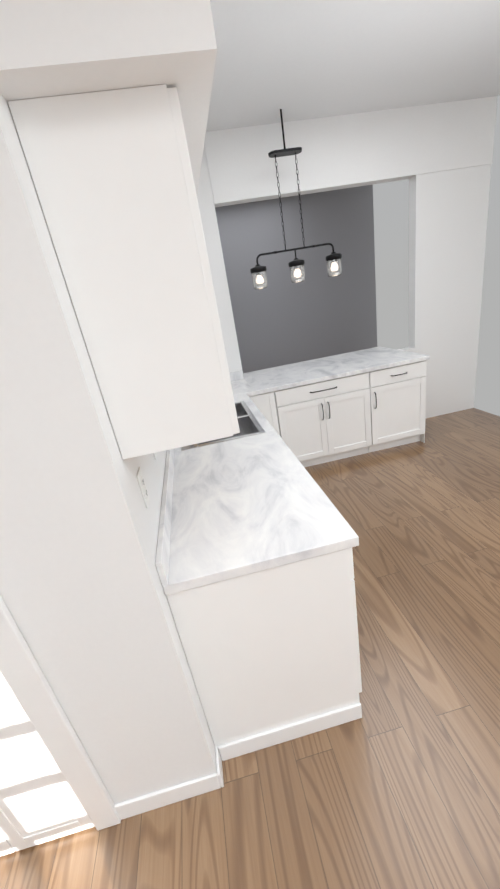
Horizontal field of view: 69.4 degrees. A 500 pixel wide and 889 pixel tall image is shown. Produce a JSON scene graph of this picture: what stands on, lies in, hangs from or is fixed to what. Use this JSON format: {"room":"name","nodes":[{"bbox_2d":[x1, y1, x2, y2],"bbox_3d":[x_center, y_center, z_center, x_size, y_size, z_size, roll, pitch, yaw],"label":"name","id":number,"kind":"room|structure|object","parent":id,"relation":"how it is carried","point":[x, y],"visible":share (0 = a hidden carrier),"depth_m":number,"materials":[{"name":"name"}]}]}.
{"room":"kitchen","nodes":[
{"label":"kitchen","id":0,"kind":"room"},
{"bbox_2d":[0,0,496,803],"bbox_3d":[-0.758,-0.433,1.850,7.420,3.030,11.720,-12,22,-6],"label":"wall","id":1,"kind":"structure","parent":0,"point":[84,598],"depth_m":1.12,"materials":[{"name":"paint"}]},
{"bbox_2d":[0,596,120,856],"bbox_3d":[-1.275,0.572,0.865,1.310,2.085,0.044,-12,22,-6],"label":"glass door","id":2,"kind":"structure","parent":1,"relation":"in","point":[52,786],"depth_m":1.16,"materials":[{"name":"paint"}]},
{"bbox_2d":[8,84,239,458],"bbox_3d":[-0.265,-0.422,1.054,0.360,0.757,0.450,-12,22,-6],"label":"upper cabinet","id":3,"kind":"object","parent":1,"relation":"attached to","point":[112,175],"visible":1,"depth_m":0.81,"materials":[{"name":"white wood"}]},
{"bbox_2d":[136,467,149,508],"bbox_3d":[-0.335,0.136,1.140,0.008,0.116,0.072,-12,22,-6],"label":"electrical outlet","id":4,"kind":"object","parent":1,"relation":"attached to","point":[143,487],"visible":0.98,"depth_m":1.12,"materials":[{"name":"white plastic"}]},
{"bbox_2d":[115,746,223,819],"bbox_3d":[-2.168,1.252,2.272,3.811,0.085,11.600,-12,22,-6],"label":"baseboard","id":5,"kind":"structure","parent":1,"relation":"attached to","point":[166,796],"depth_m":1.33,"materials":[{"name":"paint"}]},
{"bbox_2d":[0,408,499,888],"bbox_3d":[-0.511,0.977,2.420,7.420,0.050,11.720,-12,22,-6],"label":"floor","id":6,"kind":"structure","parent":0,"point":[396,785],"depth_m":1.39,"materials":[{"name":"wood"}]},
{"bbox_2d":[166,548,361,760],"bbox_3d":[0.089,0.723,1.539,0.665,0.874,0.473,-12,22,-6],"label":"base cabinet","id":7,"kind":"object","parent":6,"relation":"on","point":[272,656],"visible":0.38,"depth_m":1.30,"materials":[{"name":"paint"}]},
{"bbox_2d":[155,372,358,594],"bbox_3d":[-0.201,-0.149,2.464,0.669,0.126,2.874,-12,22,-6],"label":"countertop","id":8,"kind":"structure","parent":7,"relation":"on","point":[234,508],"depth_m":1.41,"materials":[{"name":"stone"}]},
{"bbox_2d":[181,401,264,450],"bbox_3d":[-0.217,-0.081,2.603,0.520,0.185,0.840,-12,22,-6],"label":"sink","id":9,"kind":"object","parent":8,"relation":"in","point":[247,421],"visible":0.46,"depth_m":2.58,"materials":[{"name":"silver metal"}]},
{"bbox_2d":[249,391,279,435],"bbox_3d":[-0.178,-0.050,3.566,0.903,0.874,0.914,-12,22,-6],"label":"base cabinet","id":10,"kind":"object","parent":6,"relation":"on","point":[265,403],"visible":0.21,"depth_m":3.34,"materials":[{"name":"white wood"}]},
{"bbox_2d":[274,373,365,466],"bbox_3d":[0.719,-0.301,3.798,0.986,0.874,0.628,-12,22,-6],"label":"base cabinet","id":11,"kind":"object","parent":6,"relation":"on","point":[344,417],"depth_m":3.48,"materials":[{"name":"white wood"}]},
{"bbox_2d":[235,346,429,393],"bbox_3d":[0.762,-0.841,3.759,1.770,0.126,0.948,-12,22,-6],"label":"countertop","id":12,"kind":"structure","parent":11,"relation":"on","point":[277,378],"depth_m":3.61,"materials":[{"name":"stone"}]},
{"bbox_2d":[362,360,426,452],"bbox_3d":[1.394,-0.448,3.871,0.658,0.874,0.628,-12,22,-6],"label":"base cabinet","id":13,"kind":"object","parent":6,"relation":"on","point":[393,398],"depth_m":3.57,"materials":[{"name":"white wood"}]},
{"bbox_2d":[206,0,499,131],"bbox_3d":[-1.006,-1.856,1.274,7.420,0.080,11.720,-12,22,-6],"label":"ceiling","id":14,"kind":"structure","parent":0,"point":[295,60],"depth_m":2.39,"materials":[{"name":"paint"}]},
{"bbox_2d":[250,109,341,289],"bbox_3d":[0.349,-2.099,3.132,0.868,1.282,0.148,-12,22,-6],"label":"pendant light","id":15,"kind":"object","parent":14,"relation":"hanging from","point":[297,270],"visible":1,"depth_m":3.26,"materials":[{"name":"black metal"}]}
]}

